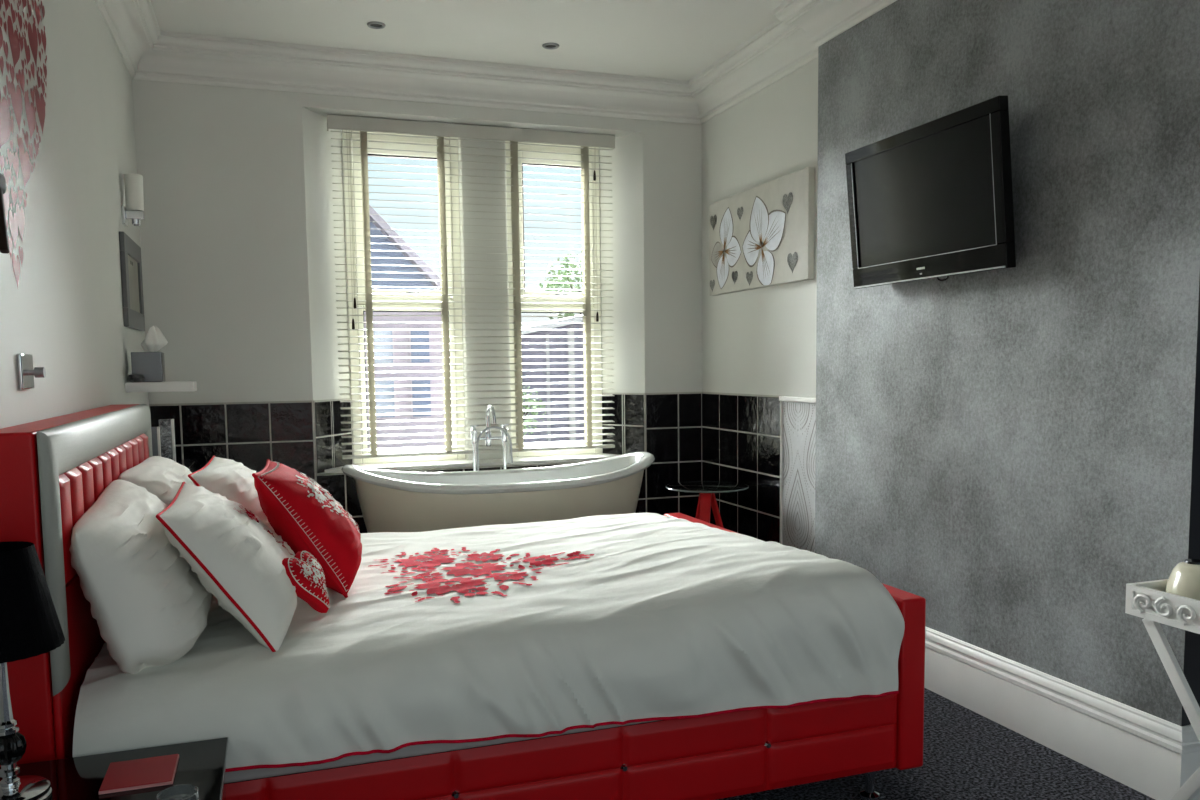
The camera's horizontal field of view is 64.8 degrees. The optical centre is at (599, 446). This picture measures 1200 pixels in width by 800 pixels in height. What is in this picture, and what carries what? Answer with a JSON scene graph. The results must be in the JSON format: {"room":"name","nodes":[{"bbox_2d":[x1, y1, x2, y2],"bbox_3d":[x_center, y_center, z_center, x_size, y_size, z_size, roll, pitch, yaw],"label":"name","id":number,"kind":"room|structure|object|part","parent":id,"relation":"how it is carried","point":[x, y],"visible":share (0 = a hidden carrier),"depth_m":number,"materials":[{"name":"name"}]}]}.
{"room":"hotel room","nodes":[
{"label":"hotel room","id":0,"kind":"room"},
{"bbox_2d":[0,0,148,428],"bbox_3d":[-1.286,-0.305,1.604,0.120,3.070,7.311,-2,5,-19],"label":"wall","id":1,"kind":"structure","parent":0,"point":[65,310],"depth_m":3.21,"materials":[{"name":"paint"}]},
{"bbox_2d":[0,173,9,253],"bbox_3d":[-1.393,-0.537,2.166,0.057,0.185,0.095,-2,5,-19],"label":"wall hook","id":2,"kind":"object","parent":1,"relation":"attached to","point":[4,243],"visible":1,"depth_m":2.16,"materials":[{"name":"metal"}]},
{"bbox_2d":[0,0,46,286],"bbox_3d":[-1.532,-0.973,2.426,0.001,1.135,1.143,-2,5,-19],"label":"wall decal","id":3,"kind":"object","parent":1,"relation":"attached to","point":[6,124],"visible":0.98,"depth_m":2.56,"materials":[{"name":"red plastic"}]},
{"bbox_2d":[16,353,45,389],"bbox_3d":[-1.506,-0.199,2.515,0.050,0.094,0.125,-2,5,-19],"label":"dimmer switch","id":4,"kind":"object","parent":1,"relation":"attached to","point":[26,373],"visible":1,"depth_m":2.50,"materials":[{"name":"silver metal"}]},
{"bbox_3d":[-1.524,-0.198,2.509,0.012,0.094,0.125,-2,5,-19],"label":"plate","id":5,"kind":"part","parent":4,"relation":"part of","materials":[{"name":"silver metal"}]},
{"bbox_3d":[-1.501,-0.196,2.518,0.038,0.028,0.028,-2,5,-19],"label":"knob","id":6,"kind":"part","parent":4,"relation":"part of","materials":[{"name":"metal"}]},
{"bbox_2d":[119,231,144,330],"bbox_3d":[-2.243,-0.775,4.540,0.021,0.424,0.590,-2,5,-19],"label":"picture frame","id":7,"kind":"object","parent":1,"relation":"attached to","point":[130,252],"visible":1,"depth_m":4.47,"materials":[{"name":"grey paint"}]},
{"bbox_2d":[128,255,139,312],"bbox_3d":[-2.248,-0.775,4.539,0.011,0.254,0.420,-2,5,-19],"label":"print","id":8,"kind":"object","parent":7,"relation":"attached to","point":[133,260],"depth_m":4.58,"materials":[{"name":"paper"}]},
{"bbox_2d":[121,173,144,226],"bbox_3d":[-2.176,-1.145,4.407,0.092,0.233,0.100,-2,5,-19],"label":"wall sconce","id":9,"kind":"object","parent":1,"relation":"attached to","point":[133,183],"visible":1,"depth_m":4.38,"materials":[{"name":"white glass"}]},
{"bbox_3d":[-2.212,-1.069,4.400,0.014,0.085,0.100,-2,5,-19],"label":"plate","id":10,"kind":"part","parent":9,"relation":"part of","materials":[{"name":"silver metal"}]},
{"bbox_3d":[-2.171,-1.180,4.406,0.080,0.163,0.080,-2,5,-19],"label":"lamp shade","id":11,"kind":"part","parent":9,"relation":"part of","materials":[{"name":"white glass"}]},
{"bbox_3d":[-2.169,-1.063,4.416,0.076,0.068,0.040,-2,5,-19],"label":"arm","id":12,"kind":"part","parent":9,"relation":"part of","materials":[{"name":"silver metal"}]},
{"bbox_2d":[125,381,196,392],"bbox_3d":[-2.027,-0.275,4.375,0.285,0.045,0.170,-2,5,-19],"label":"wall shelf","id":13,"kind":"object","parent":1,"relation":"attached to","point":[176,386],"visible":0.98,"depth_m":4.30,"materials":[{"name":"white paint"}]},
{"bbox_2d":[128,374,144,382],"bbox_3d":[-2.096,-0.307,4.274,0.072,0.038,0.072,-2,5,-19],"label":"dish","id":14,"kind":"object","parent":13,"relation":"on","point":[132,378],"visible":1,"depth_m":4.25,"materials":[{"name":"ceramic"}]},
{"bbox_2d":[131,326,167,381],"bbox_3d":[-2.070,-0.425,4.353,0.151,0.260,0.110,-2,5,-19],"label":"tissue box","id":15,"kind":"object","parent":13,"relation":"on","point":[150,364],"visible":0.99,"depth_m":4.32,"materials":[{"name":"grey metal"}]},
{"bbox_3d":[-2.020,-0.366,4.375,0.002,0.131,0.100,-2,5,-19],"label":"panel","id":16,"kind":"part","parent":15,"relation":"part of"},
{"bbox_2d":[132,79,701,480],"bbox_3d":[-0.710,-0.669,5.828,3.990,3.070,0.420,-2,5,-19],"label":"wall","id":17,"kind":"structure","parent":0,"point":[238,234],"depth_m":5.24,"materials":[{"name":"paint"}]},
{"bbox_2d":[149,401,314,479],"bbox_3d":[-2.005,0.317,5.227,0.836,1.118,0.010,-2,5,-19],"label":"wall tiles","id":18,"kind":"structure","parent":17,"relation":"attached to","point":[250,434],"depth_m":5.21,"materials":[{"name":"black tile"}]},
{"bbox_2d":[313,398,352,473],"bbox_3d":[-1.553,-0.064,5.519,0.010,0.418,0.380,1,5,17],"label":"trim","id":19,"kind":"structure","parent":17,"relation":"attached to","point":[328,419],"depth_m":5.48,"materials":[{"name":"black tile"}]},
{"bbox_2d":[342,130,464,463],"bbox_3d":[-1.182,-0.891,5.752,0.683,1.982,0.110,-2,5,-19],"label":"window","id":20,"kind":"structure","parent":17,"relation":"in","point":[355,220],"depth_m":5.71,"materials":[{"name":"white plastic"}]},
{"bbox_3d":[-1.188,-1.367,5.713,0.575,0.919,0.058,-2,5,-19],"label":"sash","id":21,"kind":"part","parent":20,"relation":"part of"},
{"bbox_3d":[-1.176,-0.407,5.794,0.575,0.901,0.058,-2,5,-19],"label":"sash","id":22,"kind":"part","parent":20,"relation":"part of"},
{"bbox_2d":[326,115,614,458],"bbox_3d":[-0.720,-0.931,5.719,1.728,1.954,0.069,-2,5,-19],"label":"blind","id":23,"kind":"object","parent":20,"relation":"attached to","point":[364,125],"visible":1,"depth_m":5.69,"materials":[{"name":"beige wood"}]},
{"bbox_3d":[-1.433,-1.267,5.415,0.002,1.070,0.002,-2,5,-19],"label":"pull cord","id":24,"kind":"part","parent":23,"relation":"part of","materials":[{"name":"white fabric"}]},
{"bbox_3d":[-1.421,-1.328,5.415,0.002,0.950,0.002,-2,5,-19],"label":"pull cord","id":25,"kind":"part","parent":23,"relation":"part of","materials":[{"name":"white fabric"}]},
{"bbox_3d":[-0.709,0.032,5.804,1.690,0.020,0.052,-2,5,-19],"label":"rail","id":26,"kind":"part","parent":23,"relation":"part of","materials":[{"name":"white wood"}]},
{"bbox_3d":[-0.023,-1.351,5.900,0.002,1.020,0.002,-2,5,-19],"label":"pull cord","id":27,"kind":"part","parent":23,"relation":"part of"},
{"bbox_2d":[324,453,619,472],"bbox_3d":[-0.718,0.098,5.849,1.912,0.018,0.270,-2,5,-19],"label":"sill","id":28,"kind":"structure","parent":17,"relation":"attached to","point":[576,457],"depth_m":5.78,"materials":[{"name":"white paint"}]},
{"bbox_2d":[316,461,645,532],"bbox_3d":[-0.654,0.469,5.710,2.012,0.702,0.010,-2,5,-19],"label":"trim","id":29,"kind":"structure","parent":17,"relation":"attached to","point":[341,486],"depth_m":5.44,"materials":[{"name":"black tile"}]},
{"bbox_2d":[458,138,511,459],"bbox_3d":[-0.731,-0.918,5.926,0.285,2.030,0.185,-2,5,-19],"label":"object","id":30,"kind":"structure","parent":17,"relation":"attached to","point":[488,229],"depth_m":5.83,"materials":[{"name":"paint"}]},
{"bbox_2d":[505,141,601,456],"bbox_3d":[-0.294,-0.928,6.058,0.628,1.982,0.110,-2,5,-19],"label":"window","id":31,"kind":"structure","parent":17,"relation":"in","point":[593,201],"depth_m":6.04,"materials":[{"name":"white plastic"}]},
{"bbox_3d":[-0.300,-1.404,6.019,0.520,0.919,0.058,-2,5,-19],"label":"sash","id":32,"kind":"part","parent":31,"relation":"part of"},
{"bbox_3d":[-0.288,-0.444,6.100,0.520,0.901,0.058,-2,5,-19],"label":"sash","id":33,"kind":"part","parent":31,"relation":"part of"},
{"bbox_2d":[602,393,644,454],"bbox_3d":[0.148,-0.135,6.110,0.360,0.418,0.010,4,6,41],"label":"trim","id":34,"kind":"structure","parent":17,"relation":"attached to","point":[629,408],"depth_m":6.09,"materials":[{"name":"black tile"}]},
{"bbox_2d":[645,392,701,517],"bbox_3d":[0.478,0.214,6.084,0.392,1.118,0.010,-2,5,-19],"label":"trim","id":35,"kind":"structure","parent":17,"relation":"attached to","point":[673,420],"depth_m":6.06,"materials":[{"name":"black tile"}]},
{"bbox_2d":[150,0,786,80],"bbox_3d":[0.522,-1.950,2.103,3.990,0.080,7.311,-2,5,-19],"label":"ceiling","id":36,"kind":"structure","parent":0,"point":[663,39],"depth_m":4.79,"materials":[{"name":"paint"}]},
{"bbox_2d":[367,21,385,28],"bbox_3d":[-1.122,-2.108,4.740,0.092,0.008,0.092,-2,5,-19],"label":"recessed light","id":37,"kind":"object","parent":36,"relation":"in","point":[373,24],"visible":1,"depth_m":4.73,"materials":[{"name":"metal"}]},
{"bbox_2d":[542,43,558,49],"bbox_3d":[-0.264,-2.147,5.078,0.092,0.008,0.092,-2,5,-19],"label":"recessed light","id":38,"kind":"object","parent":36,"relation":"in","point":[550,46],"visible":1,"depth_m":5.07,"materials":[{"name":"metal"}]},
{"bbox_2d":[702,58,817,397],"bbox_3d":[1.046,-0.656,5.418,0.300,3.070,1.506,-2,5,-19],"label":"wall","id":39,"kind":"structure","parent":0,"point":[760,341],"depth_m":5.31,"materials":[{"name":"paint"}]},
{"bbox_2d":[702,392,779,542],"bbox_3d":[0.831,0.245,5.673,0.010,1.118,1.004,-2,5,-19],"label":"wall tiles","id":40,"kind":"structure","parent":39,"relation":"attached to","point":[741,432],"depth_m":5.57,"materials":[{"name":"black tile"}]},
{"bbox_2d":[709,167,814,295],"bbox_3d":[0.879,-1.169,5.314,0.041,0.558,1.144,-2,5,-19],"label":"canvas painting","id":41,"kind":"object","parent":39,"relation":"attached to","point":[761,236],"visible":1,"depth_m":5.19,"materials":[{"name":"fabric"}]},
{"bbox_2d":[779,396,815,543],"bbox_3d":[1.067,0.207,4.968,0.022,0.926,0.474,-2,5,-19],"label":"rail","id":42,"kind":"object","parent":39,"relation":"attached to","point":[781,398],"visible":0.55,"depth_m":5.16,"materials":[{"name":"white paint"}]},
{"bbox_2d":[782,401,815,552],"bbox_3d":[1.077,0.220,4.965,0.006,0.900,0.460,-2,5,-19],"label":"panel","id":43,"kind":"object","parent":39,"relation":"attached to","point":[799,418],"visible":0.68,"depth_m":5.01,"materials":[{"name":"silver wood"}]},
{"bbox_2d":[716,688,1154,799],"bbox_3d":[0.561,1.178,2.366,3.990,0.060,7.311,-2,5,-19],"label":"floor","id":44,"kind":"structure","parent":0,"point":[968,755],"depth_m":3.09,"materials":[{"name":"black carpet"}]},
{"bbox_2d":[0,737,227,799],"bbox_3d":[-1.009,0.928,1.936,0.480,0.450,0.448,-2,5,-19],"label":"bedside table","id":45,"kind":"object","parent":44,"relation":"on","point":[201,764],"visible":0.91,"depth_m":2.02,"materials":[{"name":"black glass"}]},
{"bbox_2d":[0,541,64,799],"bbox_3d":[-1.173,0.453,1.858,0.219,0.514,0.219,-2,5,-19],"label":"table lamp","id":46,"kind":"object","parent":45,"relation":"on","point":[30,626],"visible":1,"depth_m":1.83,"materials":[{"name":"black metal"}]},
{"bbox_3d":[-1.174,0.400,1.853,0.032,0.290,0.032,-5,6,-41],"label":"stem","id":47,"kind":"part","parent":46,"relation":"part of","materials":[{"name":"silver metal"}]},
{"bbox_3d":[-1.171,0.597,1.870,0.066,0.064,0.065,-2,5,-19],"label":"ribbed bulb","id":48,"kind":"part","parent":46,"relation":"part of","materials":[{"name":"black glass"}]},
{"bbox_3d":[-1.175,0.297,1.845,0.219,0.202,0.219,-2,5,-19],"label":"lamp shade","id":49,"kind":"part","parent":46,"relation":"part of","materials":[{"name":"black fabric"}]},
{"bbox_2d":[99,754,178,794],"bbox_3d":[-0.971,0.691,1.999,0.137,0.008,0.147,-2,5,-19],"label":"notebook","id":50,"kind":"object","parent":45,"relation":"on","point":[135,774],"visible":1,"depth_m":1.98,"materials":[{"name":"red paper"}]},
{"bbox_2d":[156,784,198,799],"bbox_3d":[-0.831,0.693,1.860,0.076,0.024,0.076,-2,5,-19],"label":"glass dish","id":51,"kind":"object","parent":45,"relation":"on","point":[178,792],"visible":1,"depth_m":1.88,"materials":[{"name":"clear glass"}]},
{"bbox_3d":[-0.807,0.824,2.004,0.008,0.200,0.410,-2,5,-19],"label":"drawer","id":52,"kind":"part","parent":45,"relation":"part of","materials":[{"name":"wood"}]},
{"bbox_2d":[176,459,195,472],"bbox_3d":[-1.925,0.543,4.194,0.255,0.920,0.500,-2,5,-19],"label":"stand","id":53,"kind":"object","parent":44,"relation":"on","point":[189,463],"visible":0.12,"depth_m":4.27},
{"bbox_2d":[151,427,160,455],"bbox_3d":[-1.908,0.005,4.051,0.046,0.175,0.024,-2,5,-19],"label":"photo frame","id":54,"kind":"object","parent":53,"relation":"on","point":[156,444],"visible":0.45,"depth_m":4.04,"materials":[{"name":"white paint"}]},
{"bbox_2d":[159,419,175,461],"bbox_3d":[-1.935,-0.021,4.230,0.060,0.198,0.044,-2,5,-19],"label":"frame","id":55,"kind":"object","parent":53,"relation":"on","point":[167,429],"visible":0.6,"depth_m":4.21,"materials":[{"name":"silver metal"}]},
{"bbox_2d":[0,404,925,799],"bbox_3d":[-0.472,0.465,3.340,2.466,1.224,1.842,-2,5,-19],"label":"double bed","id":56,"kind":"object","parent":44,"relation":"on","point":[53,470],"visible":0.35,"depth_m":2.52,"materials":[{"name":"red leather"}]},
{"bbox_3d":[-1.583,0.482,2.954,0.114,1.162,1.830,-2,5,-19],"label":"headboard frame","id":57,"kind":"part","parent":56,"relation":"part of","materials":[{"name":"red leather"}]},
{"bbox_3d":[-1.518,0.649,2.990,0.017,0.740,1.806,-2,5,-19],"label":"headboard panel","id":58,"kind":"part","parent":56,"relation":"part of","materials":[{"name":"red leather"}]},
{"bbox_3d":[-0.441,0.627,3.357,2.177,0.163,1.813,-2,5,-19],"label":"mattress","id":59,"kind":"part","parent":56,"relation":"part of","materials":[{"name":"white fabric"}]},
{"bbox_2d":[73,513,904,771],"bbox_3d":[-0.453,0.524,3.354,2.196,0.385,1.989,-2,5,-19],"label":"duvet","id":60,"kind":"object","parent":56,"relation":"on","point":[533,629],"visible":0.8,"depth_m":2.58,"materials":[{"name":"white fabric"}]},
{"bbox_2d":[69,480,211,673],"bbox_3d":[-1.208,0.339,2.542,0.306,0.446,0.715,-2,5,-19],"label":"pillow","id":61,"kind":"object","parent":60,"relation":"on","point":[149,607],"visible":0.95,"depth_m":2.27,"materials":[{"name":"white fabric"}]},
{"bbox_2d":[118,456,193,505],"bbox_3d":[-1.470,0.258,3.300,0.312,0.416,0.728,-2,5,-19],"label":"pillow","id":62,"kind":"object","parent":60,"relation":"on","point":[162,477],"visible":0.35,"depth_m":3.07,"materials":[{"name":"white fabric"}]},
{"bbox_2d":[156,482,296,651],"bbox_3d":[-1.040,0.325,2.709,0.338,0.386,0.715,-2,5,-19],"label":"pillow","id":63,"kind":"object","parent":60,"relation":"on","point":[233,554],"visible":0.98,"depth_m":2.44,"materials":[{"name":"white fabric"}]},
{"bbox_2d":[188,456,277,535],"bbox_3d":[-1.253,0.252,3.426,0.339,0.389,0.715,-2,5,-16],"label":"pillow","id":64,"kind":"object","parent":60,"relation":"on","point":[229,478],"visible":0.33,"depth_m":3.17,"materials":[{"name":"white fabric"}]},
{"bbox_2d":[282,551,329,612],"bbox_3d":[-0.828,0.385,2.655,0.129,0.168,0.175,-2,5,-19],"label":"cushion","id":65,"kind":"object","parent":60,"relation":"on","point":[303,570],"visible":0.99,"depth_m":2.62,"materials":[{"name":"red fabric"}]},
{"bbox_2d":[252,459,361,597],"bbox_3d":[-0.934,0.253,3.065,0.311,0.393,0.476,-2,5,-14],"label":"cushion","id":66,"kind":"object","parent":60,"relation":"on","point":[298,509],"visible":0.96,"depth_m":2.88,"materials":[{"name":"red fabric"}]},
{"bbox_3d":[0.653,0.658,3.748,0.090,0.532,1.842,-2,5,-19],"label":"footboard","id":67,"kind":"part","parent":56,"relation":"part of","materials":[{"name":"red leather"}]},
{"bbox_2d":[469,405,512,470],"bbox_3d":[-0.613,0.332,5.431,0.248,1.140,0.150,-2,5,-19],"label":"mixer tap","id":68,"kind":"object","parent":44,"relation":"on","point":[507,453],"visible":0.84,"depth_m":5.42,"materials":[{"name":"silver metal"}]},
{"bbox_3d":[-0.620,-0.155,5.379,0.023,0.160,0.132,-3,5,-25],"label":"swan neck spout","id":69,"kind":"part","parent":68,"relation":"part of","materials":[{"name":"silver metal"}]},
{"bbox_2d":[341,452,654,532],"bbox_3d":[-0.506,0.497,5.099,1.690,0.864,0.710,-2,5,-19],"label":"bathtub","id":70,"kind":"object","parent":44,"relation":"on","point":[390,501],"visible":0.53,"depth_m":4.81,"materials":[{"name":"white ceramic"}]},
{"bbox_2d":[341,452,654,493],"bbox_3d":[-0.507,0.393,5.090,1.690,0.654,0.710,-2,5,-19],"label":"basin","id":71,"kind":"object","parent":70,"relation":"in","point":[621,474],"depth_m":5.04,"materials":[{"name":"white ceramic"}]},
{"bbox_2d":[666,481,748,527],"bbox_3d":[0.620,0.556,5.464,0.478,0.660,0.478,-2,5,-19],"label":"side table","id":72,"kind":"object","parent":44,"relation":"on","point":[707,499],"visible":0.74,"depth_m":5.43,"materials":[{"name":"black glass"}]},
{"bbox_3d":[0.566,0.561,5.561,0.060,0.636,0.194,-3,6,-29],"label":"leg","id":73,"kind":"part","parent":72,"relation":"part of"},
{"bbox_3d":[0.584,0.578,5.362,0.060,0.636,0.194,1,5,19],"label":"leg","id":74,"kind":"part","parent":72,"relation":"part of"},
{"bbox_3d":[0.616,0.234,5.437,0.472,0.014,0.472,-2,5,-19],"label":"glass","id":75,"kind":"part","parent":72,"relation":"part of","materials":[{"name":"clear glass"}]},
{"bbox_3d":[0.724,0.564,5.501,0.194,0.636,0.060,-2,5,-19],"label":"leg","id":76,"kind":"part","parent":72,"relation":"part of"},
{"bbox_2d":[1125,579,1199,799],"bbox_3d":[1.743,0.761,2.503,0.385,0.728,0.515,-2,5,-19],"label":"tray table","id":77,"kind":"object","parent":44,"relation":"on","point":[1150,601],"visible":0.99,"depth_m":2.55,"materials":[{"name":"white paint"}]},
{"bbox_2d":[1125,583,1199,633],"bbox_3d":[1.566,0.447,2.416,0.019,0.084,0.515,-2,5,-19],"label":"tray","id":78,"kind":"object","parent":77,"relation":"on","point":[1152,605],"depth_m":2.55,"materials":[{"name":"white paint"}]},
{"bbox_3d":[1.599,0.807,2.459,0.020,0.648,0.446,-2,5,-19],"label":"leg","id":79,"kind":"part","parent":77,"relation":"part of","materials":[{"name":"white paint"}]},
{"bbox_2d":[1166,559,1199,599],"bbox_3d":[1.659,0.344,2.581,0.196,0.235,0.196,2,6,29],"label":"kettle","id":80,"kind":"object","parent":77,"relation":"on","point":[1184,579],"visible":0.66,"depth_m":2.56,"materials":[{"name":"beige ceramic"}]},
{"bbox_3d":[1.627,0.805,2.469,0.020,0.648,0.446,-2,5,-19],"label":"leg","id":81,"kind":"part","parent":77,"relation":"part of","materials":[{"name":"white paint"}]},
{"bbox_2d":[815,0,1199,725],"bbox_3d":[1.580,-0.522,3.756,0.385,3.070,2.035,-2,5,-19],"label":"wall","id":82,"kind":"structure","parent":0,"point":[1009,451],"depth_m":3.30,"materials":[{"name":"grey paint"}]},
{"bbox_2d":[95,0,896,123],"bbox_3d":[0.542,-1.807,2.094,3.770,0.205,7.261,-2,5,-19],"label":"crown molding","id":83,"kind":"structure","parent":82,"relation":"attached to","point":[792,41],"depth_m":5.17,"materials":[{"name":"paint"}]},
{"bbox_2d":[845,95,1015,288],"bbox_3d":[1.289,-0.945,3.724,0.150,0.600,0.924,-2,5,-19],"label":"television","id":84,"kind":"object","parent":82,"relation":"attached to","point":[933,199],"visible":1,"depth_m":3.61,"materials":[{"name":"black plastic"}]},
{"bbox_3d":[1.241,-0.965,3.706,0.043,0.449,0.836,-2,5,-19],"label":"screen trim","id":85,"kind":"part","parent":84,"relation":"part of","materials":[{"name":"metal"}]},
{"bbox_2d":[924,626,1199,799],"bbox_3d":[2.297,1.019,2.158,0.633,0.250,5.803,-2,5,-19],"label":"baseboard","id":86,"kind":"structure","parent":82,"relation":"attached to","point":[1153,756],"depth_m":3.23,"materials":[{"name":"white paint"}]},
{"label":"outside","id":87,"kind":"structure","parent":0,"visible":0},
{"bbox_3d":[-4.702,-0.111,22.811,34.000,0.100,33.939,-2,5,-19],"label":"ground","id":88,"kind":"structure","parent":87,"visible":0},
{"bbox_2d":[362,205,457,463],"bbox_3d":[-5.994,-2.545,18.363,5.750,5.530,7.500,-2,5,-19],"label":"house","id":89,"kind":"structure","parent":88,"relation":"on","point":[379,223],"depth_m":15.71,"materials":[{"name":"grey stone"}]},
{"bbox_3d":[-3.564,-1.655,15.556,0.300,0.570,0.015,-2,5,-19],"label":"pane","id":90,"kind":"part","parent":89,"relation":"part of","materials":[{"name":"clear glass"}]},
{"bbox_3d":[-3.553,-0.774,15.631,0.300,0.600,0.015,-2,5,-19],"label":"pane","id":91,"kind":"part","parent":89,"relation":"part of","materials":[{"name":"clear glass"}]},
{"bbox_3d":[-2.997,-1.679,15.752,0.300,0.570,0.015,-2,5,-19],"label":"pane","id":92,"kind":"part","parent":89,"relation":"part of","materials":[{"name":"clear glass"}]},
{"bbox_3d":[-2.986,-0.797,15.826,0.300,0.600,0.015,-2,5,-19],"label":"pane","id":93,"kind":"part","parent":89,"relation":"part of","materials":[{"name":"clear glass"}]},
{"bbox_2d":[523,385,545,435],"bbox_3d":[-0.954,0.025,10.935,0.709,1.538,0.694,-2,5,-19],"label":"shrub","id":94,"kind":"object","parent":88,"relation":"on","point":[534,413],"visible":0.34,"depth_m":10.85,"materials":[{"name":"green plant"}]},
{"bbox_2d":[521,314,595,453],"bbox_3d":[-0.305,-0.747,13.295,2.450,2.660,1.650,-2,5,-19],"label":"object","id":95,"kind":"object","parent":88,"relation":"on","point":[568,319],"visible":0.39,"depth_m":12.46,"materials":[{"name":"wood"}]},
{"bbox_2d":[539,252,582,318],"bbox_3d":[-0.376,-1.673,17.267,1.480,3.842,1.454,-2,5,-19],"label":"tree","id":96,"kind":"object","parent":88,"relation":"on","point":[566,284],"visible":0.26,"depth_m":16.89,"materials":[{"name":"green plant"}]}
]}

